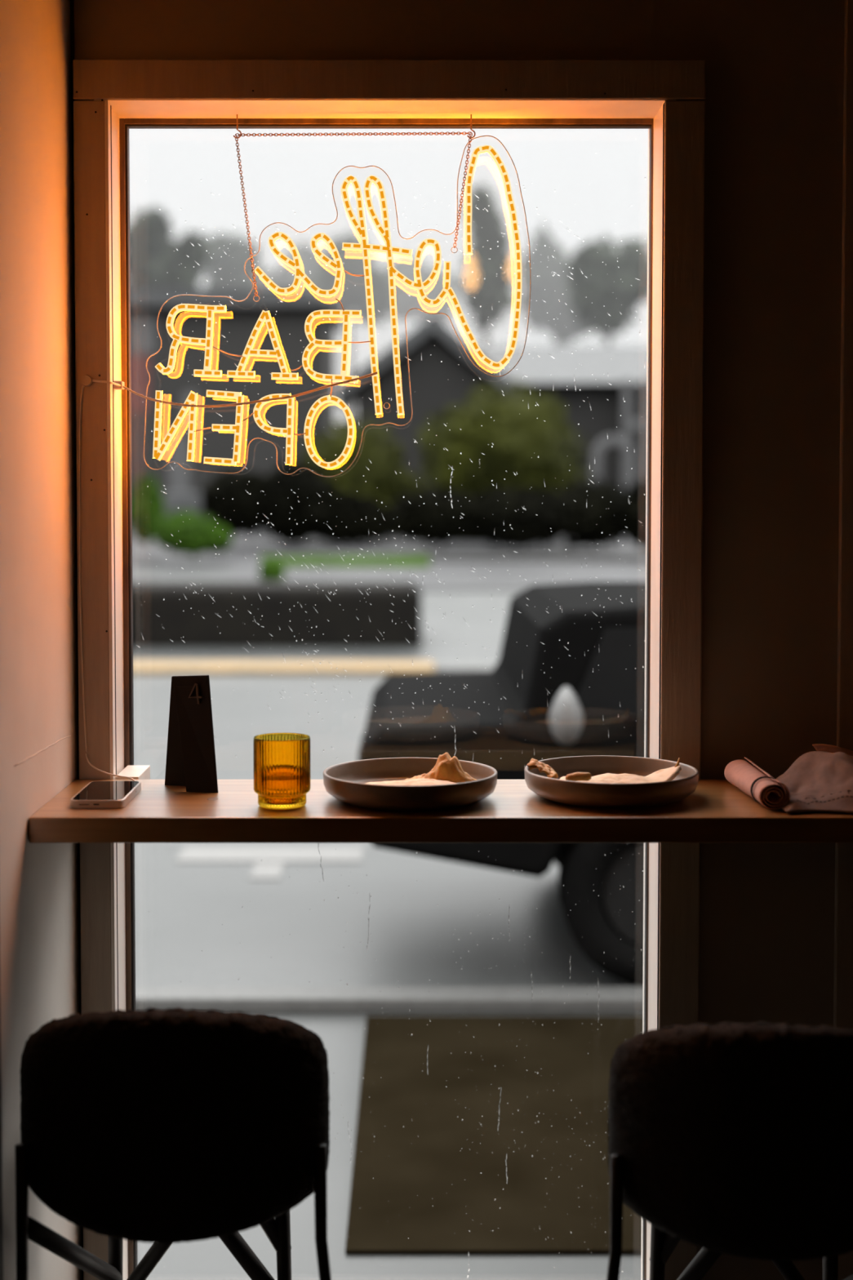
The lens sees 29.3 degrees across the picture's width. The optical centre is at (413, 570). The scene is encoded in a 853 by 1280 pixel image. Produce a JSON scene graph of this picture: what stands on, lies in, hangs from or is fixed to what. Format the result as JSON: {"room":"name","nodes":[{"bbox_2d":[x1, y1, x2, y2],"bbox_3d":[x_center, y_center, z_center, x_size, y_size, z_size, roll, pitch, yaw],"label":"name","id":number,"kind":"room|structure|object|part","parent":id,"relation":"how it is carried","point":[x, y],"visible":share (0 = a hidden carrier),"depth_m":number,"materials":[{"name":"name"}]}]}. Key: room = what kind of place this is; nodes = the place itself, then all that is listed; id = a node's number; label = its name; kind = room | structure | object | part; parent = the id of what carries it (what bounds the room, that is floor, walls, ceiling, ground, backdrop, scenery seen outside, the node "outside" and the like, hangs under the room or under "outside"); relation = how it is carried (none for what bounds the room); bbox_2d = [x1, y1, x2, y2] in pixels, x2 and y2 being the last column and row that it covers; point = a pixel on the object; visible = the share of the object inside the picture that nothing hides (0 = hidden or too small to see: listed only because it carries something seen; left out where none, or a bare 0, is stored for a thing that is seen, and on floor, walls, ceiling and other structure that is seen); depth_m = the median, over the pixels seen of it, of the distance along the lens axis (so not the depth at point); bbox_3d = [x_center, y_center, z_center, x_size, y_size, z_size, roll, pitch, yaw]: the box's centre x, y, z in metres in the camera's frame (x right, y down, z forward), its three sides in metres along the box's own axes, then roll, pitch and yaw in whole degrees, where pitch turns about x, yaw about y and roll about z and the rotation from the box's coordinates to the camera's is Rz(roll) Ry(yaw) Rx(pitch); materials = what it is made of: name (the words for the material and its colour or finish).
{"room":"cafe","nodes":[
{"label":"cafe","id":0,"kind":"room"},
{"bbox_2d":[0,0,81,1279],"bbox_3d":[-0.582,0.039,-0.326,0.117,2.850,5.746,0,2,0],"label":"wall","id":1,"kind":"structure","parent":0,"point":[39,984],"depth_m":2.26,"materials":[{"name":"paint"}]},
{"bbox_2d":[70,0,844,1279],"bbox_3d":[1.030,-0.087,2.600,3.340,2.850,0.150,0,2,0],"label":"wall","id":2,"kind":"structure","parent":0,"point":[775,99],"depth_m":2.51,"materials":[{"name":"paint"}]},
{"bbox_2d":[70,0,83,1279],"bbox_3d":[-0.520,-0.084,2.523,0.005,2.850,0.004,0,2,0],"label":"trim","id":3,"kind":"structure","parent":2,"relation":"attached to","point":[72,2],"depth_m":2.52,"materials":[{"name":"brown wood"}]},
{"bbox_2d":[80,374,92,386],"bbox_3d":[-0.499,-0.290,2.489,0.018,0.018,0.007,0,2,0],"label":"holder","id":4,"kind":"object","parent":2,"relation":"attached to","point":[86,380],"visible":1,"depth_m":2.49,"materials":[{"name":"paint"}]},
{"bbox_2d":[73,100,111,1279],"bbox_3d":[-0.492,0.313,2.532,0.049,2.057,0.020,0,2,0],"label":"trim","id":5,"kind":"structure","parent":2,"relation":"attached to","point":[89,152],"depth_m":2.50,"materials":[{"name":"paint"}]},
{"bbox_2d":[93,99,676,1279],"bbox_3d":[-0.043,0.259,2.628,0.886,1.993,0.219,0,2,0],"label":"window","id":6,"kind":"structure","parent":2,"relation":"in","point":[121,116],"depth_m":2.59,"materials":[{"name":"paint"}]},
{"bbox_2d":[113,381,124,389],"bbox_3d":[-0.460,-0.290,2.550,0.014,0.012,0.024,0,2,0],"label":"clip","id":7,"kind":"object","parent":6,"relation":"attached to","point":[122,383],"visible":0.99,"depth_m":2.54,"materials":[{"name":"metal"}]},
{"bbox_2d":[115,764,150,779],"bbox_3d":[-0.444,0.332,2.581,0.037,0.031,0.111,0,2,0],"label":"block","id":8,"kind":"object","parent":6,"relation":"attached to","point":[135,771],"visible":0.47,"depth_m":2.58,"materials":[{"name":"paint"}]},
{"bbox_2d":[232,114,241,138],"bbox_3d":[-0.277,-0.701,2.570,0.014,0.042,0.003,0,2,0],"label":"hook","id":9,"kind":"object","parent":6,"relation":"attached to","point":[234,136],"visible":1,"depth_m":2.57,"materials":[{"name":"gold metal"}]},
{"bbox_2d":[235,131,472,296],"bbox_3d":[-0.094,-0.561,2.570,0.374,0.258,0.005,0,2,0],"label":"chain","id":10,"kind":"object","parent":9,"relation":"hanging from","point":[390,133],"visible":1,"depth_m":2.56,"materials":[{"name":"gold metal"}]},
{"bbox_2d":[78,135,531,752],"bbox_3d":[-0.170,-0.205,2.587,0.705,0.962,0.101,0,2,-8],"label":"led sign","id":11,"kind":"object","parent":10,"relation":"hanging from","point":[190,403],"visible":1,"depth_m":2.58,"materials":[{"name":"plastic"}]},
{"bbox_3d":[-0.289,-0.018,2.569,0.466,0.591,0.056,-1,3,-12],"label":"power cord","id":12,"kind":"part","parent":11,"relation":"part of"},
{"bbox_3d":[-0.121,-0.417,2.579,0.612,0.535,0.003,0,2,0],"label":"acrylic panel","id":13,"kind":"part","parent":11,"relation":"part of","materials":[{"name":"clear plastic"}]},
{"bbox_2d":[134,145,645,1279],"bbox_3d":[-0.040,0.235,2.666,0.848,1.893,0.001,0,2,0],"label":"raindrops","id":14,"kind":"object","parent":6,"relation":"attached to","point":[400,145],"visible":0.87,"depth_m":2.66,"materials":[{"name":"liquid"}]},
{"bbox_2d":[466,114,475,138],"bbox_3d":[0.091,-0.701,2.570,0.014,0.042,0.003,0,2,0],"label":"hook","id":15,"kind":"object","parent":6,"relation":"attached to","point":[470,114],"visible":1,"depth_m":2.57,"materials":[{"name":"gold metal"}]},
{"bbox_2d":[72,59,706,101],"bbox_3d":[-0.036,-0.745,2.486,0.962,0.064,0.020,0,2,0],"label":"trim","id":16,"kind":"structure","parent":2,"relation":"attached to","point":[92,79],"depth_m":2.48,"materials":[{"name":"paint"}]},
{"bbox_2d":[28,779,852,843],"bbox_3d":[1.034,0.445,2.384,3.113,0.235,0.325,0,2,0],"label":"countertop","id":17,"kind":"structure","parent":2,"relation":"attached to","point":[717,811],"depth_m":2.22,"materials":[{"name":"brown wood"}]},
{"bbox_2d":[70,781,141,808],"bbox_3d":[-0.443,0.322,2.357,0.077,0.012,0.158,0,2,0],"label":"phone","id":18,"kind":"object","parent":17,"relation":"on","point":[95,794],"visible":1,"depth_m":2.32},
{"bbox_2d":[84,753,135,781],"bbox_3d":[-0.456,0.303,2.489,0.037,0.040,0.111,-2,3,-42],"label":"charging cable","id":19,"kind":"object","parent":17,"relation":"on","point":[87,760],"visible":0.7,"depth_m":2.50,"materials":[{"name":"white plastic"}]},
{"bbox_2d":[164,675,217,792],"bbox_3d":[-0.331,0.240,2.434,0.040,0.172,0.108,-2,3,-38],"label":"number sign","id":20,"kind":"object","parent":17,"relation":"on","point":[190,762],"visible":1,"depth_m":2.42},
{"bbox_2d":[253,733,310,809],"bbox_3d":[-0.185,0.282,2.299,0.080,0.098,0.080,1,3,29],"label":"tumbler","id":21,"kind":"object","parent":17,"relation":"on","point":[282,761],"visible":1,"depth_m":2.27,"materials":[{"name":"orange glass"}]},
{"bbox_2d":[323,757,497,810],"bbox_3d":[-0.005,0.308,2.353,0.251,0.040,0.251,0,2,0],"label":"plate","id":22,"kind":"object","parent":17,"relation":"on","point":[344,781],"visible":0.93,"depth_m":2.27,"materials":[{"name":"ceramic"}]},
{"bbox_2d":[364,777,457,785],"bbox_3d":[-0.001,0.306,2.327,0.167,0.019,0.100,0,2,0],"label":"flatbread piece","id":23,"kind":"object","parent":22,"relation":"on","point":[421,781],"visible":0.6,"depth_m":2.32,"materials":[{"name":"beige food"}]},
{"bbox_2d":[405,752,477,782],"bbox_3d":[0.040,0.289,2.382,0.114,0.049,0.054,0,2,0],"label":"crust","id":24,"kind":"object","parent":22,"relation":"on","point":[446,768],"visible":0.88,"depth_m":2.37,"materials":[{"name":"food"}]},
{"bbox_2d":[524,755,698,808],"bbox_3d":[0.285,0.301,2.371,0.255,0.054,0.251,0,2,0],"label":"plate","id":25,"kind":"object","parent":17,"relation":"on","point":[587,794],"depth_m":2.30,"materials":[{"name":"ceramic"}]},
{"bbox_3d":[0.188,0.287,2.357,0.056,0.026,0.029,2,3,43],"label":"crust strip","id":26,"kind":"part","parent":25,"relation":"part of","materials":[{"name":"brown food"}]},
{"bbox_2d":[565,772,591,781],"bbox_3d":[0.233,0.292,2.305,0.036,0.015,0.013,0,2,0],"label":"roll","id":27,"kind":"object","parent":25,"relation":"on","point":[586,776],"visible":0.87,"depth_m":2.30,"materials":[{"name":"brown food"}]},
{"bbox_2d":[559,764,681,783],"bbox_3d":[0.300,0.298,2.365,0.180,0.030,0.112,0,2,0],"label":"flatbread","id":28,"kind":"object","parent":25,"relation":"on","point":[668,774],"visible":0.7,"depth_m":2.36,"materials":[{"name":"beige food"}]},
{"bbox_2d":[674,757,679,767],"bbox_3d":[0.384,0.282,2.380,0.010,0.020,0.006,0,2,0],"label":"shard","id":29,"kind":"object","parent":28,"relation":"on","point":[678,760],"visible":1,"depth_m":2.38},
{"bbox_2d":[724,757,790,809],"bbox_3d":[0.495,0.306,2.357,0.047,0.044,0.196,0,2,-3],"label":"rolled napkin","id":30,"kind":"object","parent":17,"relation":"on","point":[755,782],"visible":1,"depth_m":2.31,"materials":[{"name":"pink fabric"}]},
{"bbox_2d":[775,751,852,813],"bbox_3d":[0.611,0.292,2.330,0.204,0.068,0.223,0,2,0],"label":"cloth","id":31,"kind":"object","parent":17,"relation":"on","point":[817,780],"visible":0.87,"depth_m":2.30,"materials":[{"name":"grey fabric"}]},
{"bbox_2d":[812,743,852,755],"bbox_3d":[0.674,0.292,2.461,0.145,0.063,0.032,0,2,0],"label":"folded napkin","id":32,"kind":"object","parent":17,"relation":"on","point":[819,747],"visible":0.21,"depth_m":2.45,"materials":[{"name":"brown fabric"}]},
{"bbox_2d":[657,100,706,1279],"bbox_3d":[0.413,0.313,2.532,0.063,2.057,0.020,0,2,0],"label":"trim","id":33,"kind":"structure","parent":2,"relation":"attached to","point":[684,133],"depth_m":2.51,"materials":[{"name":"paint"}]},
{"bbox_2d":[833,0,852,1279],"bbox_3d":[0.858,-0.083,2.519,0.400,2.850,0.012,0,2,0],"label":"trim","id":34,"kind":"structure","parent":2,"relation":"attached to","point":[843,915],"depth_m":2.52,"materials":[{"name":"paint"}]},
{"bbox_3d":[1.050,1.513,-0.272,3.500,0.100,6.126,0,2,0],"label":"floor","id":35,"kind":"structure","parent":0,"visible":0},
{"bbox_2d":[14,1007,331,1279],"bbox_3d":[-0.282,0.943,2.204,0.447,0.827,0.416,0,2,0],"label":"counter stool","id":36,"kind":"object","parent":35,"relation":"on","point":[163,1128],"visible":1,"depth_m":2.01,"materials":[{"name":"fabric"}]},
{"bbox_3d":[-0.496,1.044,2.072,0.017,0.636,0.027,1,3,15],"label":"leg","id":37,"kind":"part","parent":36,"relation":"part of","materials":[{"name":"black metal"}]},
{"bbox_3d":[-0.428,1.052,2.346,0.022,0.597,0.062,-1,3,-16],"label":"leg","id":38,"kind":"part","parent":36,"relation":"part of","materials":[{"name":"black metal"}]},
{"bbox_3d":[-0.185,1.052,2.346,0.022,0.597,0.062,1,3,16],"label":"leg","id":39,"kind":"part","parent":36,"relation":"part of","materials":[{"name":"black metal"}]},
{"bbox_3d":[-0.092,1.044,2.070,0.070,0.636,0.017,1,3,14],"label":"leg","id":40,"kind":"part","parent":36,"relation":"part of","materials":[{"name":"metal"}]},
{"bbox_2d":[606,1021,852,1279],"bbox_3d":[0.430,0.952,2.177,0.447,0.827,0.416,0,2,5],"label":"counter stool","id":41,"kind":"object","parent":35,"relation":"on","point":[733,1139],"visible":1,"depth_m":1.97,"materials":[{"name":"fabric"}]},
{"bbox_3d":[0.229,1.053,2.061,0.070,0.636,0.028,0,2,5],"label":"leg","id":42,"kind":"part","parent":41,"relation":"part of","materials":[{"name":"black metal"}]},
{"bbox_3d":[0.346,1.061,2.327,0.035,0.597,0.060,0,2,5],"label":"leg","id":43,"kind":"part","parent":41,"relation":"part of","materials":[{"name":"metal"}]},
{"bbox_3d":[0.589,1.062,2.305,0.035,0.597,0.060,0,2,5],"label":"leg","id":44,"kind":"part","parent":41,"relation":"part of","materials":[{"name":"black metal"}]},
{"label":"outside","id":45,"kind":"structure","parent":0,"visible":0},
{"bbox_2d":[133,529,642,1279],"bbox_3d":[0.000,-3.255,101.314,120.000,1.600,197.281,0,2,0],"label":"ground","id":46,"kind":"structure","parent":45,"point":[171,940],"depth_m":6.25,"materials":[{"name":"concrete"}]},
{"bbox_2d":[130,355,151,481],"bbox_3d":[-7.505,-3.510,44.430,0.720,4.711,0.080,0,2,0],"label":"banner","id":47,"kind":"object","parent":46,"relation":"on","point":[140,377],"visible":0.56,"depth_m":44.33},
{"bbox_2d":[129,204,213,288],"bbox_3d":[-10.584,-8.989,69.772,4.115,13.364,2.404,0,2,0],"label":"tree","id":48,"kind":"object","parent":46,"relation":"on","point":[154,255],"visible":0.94,"depth_m":69.07,"materials":[{"name":"plant"}]},
{"bbox_2d":[203,231,263,288],"bbox_3d":[-9.303,-10.133,83.422,3.338,14.413,2.621,0,2,0],"label":"tree","id":49,"kind":"object","parent":46,"relation":"on","point":[238,251],"visible":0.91,"depth_m":82.72,"materials":[{"name":"plant"}]},
{"bbox_2d":[130,288,342,517],"bbox_3d":[-7.167,-4.979,52.835,9.667,7.428,6.800,0,2,0],"label":"house","id":50,"kind":"structure","parent":46,"relation":"on","point":[237,325],"depth_m":49.80,"materials":[{"name":"grey"}]},
{"bbox_2d":[248,862,284,879],"bbox_3d":[-0.631,1.295,7.052,0.128,0.006,0.305,0,2,0],"label":"road marking","id":51,"kind":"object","parent":46,"relation":"on","point":[261,870],"visible":1,"depth_m":7.04,"materials":[{"name":"white paint"}]},
{"bbox_2d":[174,846,364,862],"bbox_3d":[-0.642,1.281,7.382,0.826,0.006,0.312,0,2,0],"label":"road marking","id":52,"kind":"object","parent":46,"relation":"on","point":[188,854],"visible":1,"depth_m":7.35,"materials":[{"name":"white paint"}]},
{"bbox_2d":[132,581,421,647],"bbox_3d":[-4.457,0.508,17.888,9.086,0.740,1.300,0,2,0],"label":"planter","id":53,"kind":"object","parent":46,"relation":"on","point":[197,631],"depth_m":17.24,"materials":[{"name":"stone"}]},
{"bbox_2d":[133,660,435,674],"bbox_3d":[-4.650,0.909,15.403,9.700,0.060,0.700,0,2,0],"label":"kerb","id":54,"kind":"object","parent":46,"relation":"on","point":[140,667],"visible":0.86,"depth_m":15.10,"materials":[{"name":"beige concrete"}]},
{"bbox_2d":[251,240,323,288],"bbox_3d":[-8.140,-12.351,103.661,5.944,17.016,4.010,0,2,0],"label":"tree","id":55,"kind":"object","parent":46,"relation":"on","point":[282,278],"visible":0.27,"depth_m":102.32,"materials":[{"name":"plant"}]},
{"bbox_2d":[304,232,398,416],"bbox_3d":[-3.293,-10.689,87.851,5.086,15.126,3.410,0,2,0],"label":"tree","id":56,"kind":"object","parent":46,"relation":"on","point":[353,298],"visible":0.66,"depth_m":86.80,"materials":[{"name":"plant"}]},
{"bbox_3d":[-3.293,-15.595,87.640,5.086,5.306,3.410,0,2,0],"label":"crown","id":57,"kind":"part","parent":56,"relation":"part of","materials":[{"name":"plant"}]},
{"bbox_2d":[297,413,424,537],"bbox_3d":[-1.144,-1.817,38.285,3.470,3.700,2.731,0,2,0],"label":"bush","id":58,"kind":"object","parent":46,"relation":"on","point":[381,478],"visible":0.35,"depth_m":37.51,"materials":[{"name":"green plant"}]},
{"bbox_2d":[135,986,643,1013],"bbox_3d":[0.000,1.355,5.158,12.000,0.050,0.130,0,2,0],"label":"kerb","id":59,"kind":"object","parent":46,"relation":"on","point":[225,999],"visible":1,"depth_m":5.10,"materials":[{"name":"grey concrete"}]},
{"bbox_2d":[382,253,460,325],"bbox_3d":[0.359,-12.342,105.773,5.402,16.806,3.589,0,2,0],"label":"tree","id":60,"kind":"object","parent":46,"relation":"on","point":[408,298],"visible":0.57,"depth_m":104.62,"materials":[{"name":"plant"}]},
{"bbox_2d":[435,660,497,672],"bbox_3d":[1.452,0.909,15.403,2.495,0.060,0.700,0,2,0],"label":"kerb","id":61,"kind":"object","parent":46,"relation":"on","point":[441,666],"visible":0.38,"depth_m":15.25,"materials":[{"name":"grey concrete"}]},
{"bbox_2d":[454,182,515,345],"bbox_3d":[3.345,-10.246,75.591,2.930,15.350,2.894,0,2,0],"label":"tree","id":62,"kind":"object","parent":46,"relation":"on","point":[493,289],"visible":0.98,"depth_m":74.92,"materials":[{"name":"plant"}]},
{"bbox_2d":[337,314,646,491],"bbox_3d":[4.200,-4.019,48.347,12.454,5.967,10.050,0,2,0],"label":"house","id":63,"kind":"structure","parent":46,"relation":"on","point":[435,384],"depth_m":45.15,"materials":[{"name":"grey"}]},
{"bbox_3d":[5.902,-3.102,45.233,0.245,4.401,0.150,0,2,0],"label":"porch post","id":64,"kind":"part","parent":63,"relation":"part of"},
{"bbox_3d":[7.092,-4.067,45.167,2.377,0.274,0.160,0,2,0],"label":"porch rail","id":65,"kind":"part","parent":63,"relation":"part of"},
{"bbox_3d":[6.432,-3.102,45.233,0.245,4.401,0.150,0,2,0],"label":"porch post","id":66,"kind":"part","parent":63,"relation":"part of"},
{"bbox_2d":[345,1015,642,1254],"bbox_3d":[1.028,1.413,4.255,2.345,0.012,1.580,0,2,0],"label":"soil patch","id":67,"kind":"object","parent":46,"relation":"on","point":[403,1165],"visible":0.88,"depth_m":4.07,"materials":[{"name":"brown soil"}]},
{"bbox_2d":[412,377,590,541],"bbox_3d":[1.917,-2.296,35.870,3.921,3.880,3.441,0,2,0],"label":"round bush","id":68,"kind":"object","parent":46,"relation":"on","point":[516,433],"visible":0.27,"depth_m":34.99,"materials":[{"name":"green plant"}]},
{"bbox_2d":[358,581,645,986],"bbox_3d":[1.968,0.710,6.076,4.305,1.260,1.880,0,2,0],"label":"car","id":69,"kind":"object","parent":46,"relation":"on","point":[588,713],"visible":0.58,"depth_m":5.30,"materials":[{"name":"metal"}]},
{"bbox_2d":[549,685,583,745],"bbox_3d":[0.485,0.460,5.184,0.110,0.190,0.120,0,2,0],"label":"mirror","id":70,"kind":"object","parent":69,"relation":"attached to","point":[569,717],"depth_m":5.14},
{"bbox_2d":[520,219,591,345],"bbox_3d":[7.937,-11.492,91.745,4.836,16.379,3.404,0,2,0],"label":"tree","id":71,"kind":"object","parent":46,"relation":"on","point":[566,329],"visible":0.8,"depth_m":90.92,"materials":[{"name":"plant"}]},
{"bbox_2d":[563,234,647,345],"bbox_3d":[8.785,-8.539,71.793,4.347,12.282,3.266,0,2,0],"label":"tree","id":72,"kind":"object","parent":46,"relation":"on","point":[605,282],"visible":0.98,"depth_m":70.98,"materials":[{"name":"plant"}]},
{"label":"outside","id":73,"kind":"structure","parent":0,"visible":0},
{"bbox_2d":[132,531,645,590],"bbox_3d":[0.000,-0.359,32.264,100.000,0.516,17.501,0,2,0],"label":"road","id":74,"kind":"structure","parent":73,"point":[453,575],"depth_m":27.90,"materials":[{"name":"grey asphalt"}]},
{"bbox_2d":[132,472,165,544],"bbox_3d":[-5.015,-1.157,30.551,0.722,1.363,0.704,-1,3,-20],"label":"bush","id":75,"kind":"object","parent":74,"relation":"on","point":[148,505],"visible":0.87,"depth_m":30.35,"materials":[{"name":"green plant"}]},
{"bbox_2d":[163,492,205,518],"bbox_3d":[-5.057,-1.216,36.606,1.067,1.079,0.250,0,2,0],"label":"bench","id":76,"kind":"object","parent":74,"relation":"on","point":[184,500],"visible":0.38,"depth_m":36.47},
{"bbox_2d":[152,507,233,559],"bbox_3d":[-3.914,-0.658,28.937,1.421,0.933,0.776,0,2,0],"label":"bush","id":77,"kind":"object","parent":74,"relation":"on","point":[197,535],"visible":0.99,"depth_m":28.77,"materials":[{"name":"green plant"}]},
{"bbox_2d":[257,557,287,580],"bbox_3d":[-2.160,0.012,24.991,0.465,0.446,0.402,0,2,0],"label":"shrub","id":78,"kind":"object","parent":74,"relation":"on","point":[272,569],"visible":0.96,"depth_m":24.90,"materials":[{"name":"green plant"}]},
{"bbox_2d":[199,460,391,546],"bbox_3d":[-2.333,-1.391,33.586,4.131,1.847,1.716,0,2,0],"label":"hedge","id":79,"kind":"object","parent":74,"relation":"on","point":[240,513],"visible":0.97,"depth_m":33.16,"materials":[{"name":"green plant"}]},
{"bbox_2d":[261,555,429,567],"bbox_3d":[-1.267,-0.174,29.020,3.141,0.111,2.801,0,2,0],"label":"grass verge","id":80,"kind":"structure","parent":74,"relation":"on","point":[328,561],"depth_m":28.84,"materials":[{"name":"green plant"}]},
{"bbox_2d":[385,476,645,550],"bbox_3d":[2.432,-1.096,31.429,5.947,1.441,1.713,0,2,0],"label":"hedge","id":81,"kind":"object","parent":74,"relation":"on","point":[559,513],"visible":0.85,"depth_m":31.15,"materials":[{"name":"green plant"}]},
{"bbox_2d":[429,555,645,561],"bbox_3d":[3.238,-0.162,29.420,5.897,0.220,0.800,0,2,0],"label":"kerb","id":82,"kind":"object","parent":74,"relation":"on","point":[434,557],"visible":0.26,"depth_m":29.02,"materials":[{"name":"grey concrete"}]},
{"bbox_2d":[591,435,635,536],"bbox_3d":[4.642,-1.961,37.951,0.996,2.387,0.200,0,2,0],"label":"arch","id":83,"kind":"object","parent":74,"relation":"on","point":[629,455],"visible":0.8,"depth_m":37.83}
]}

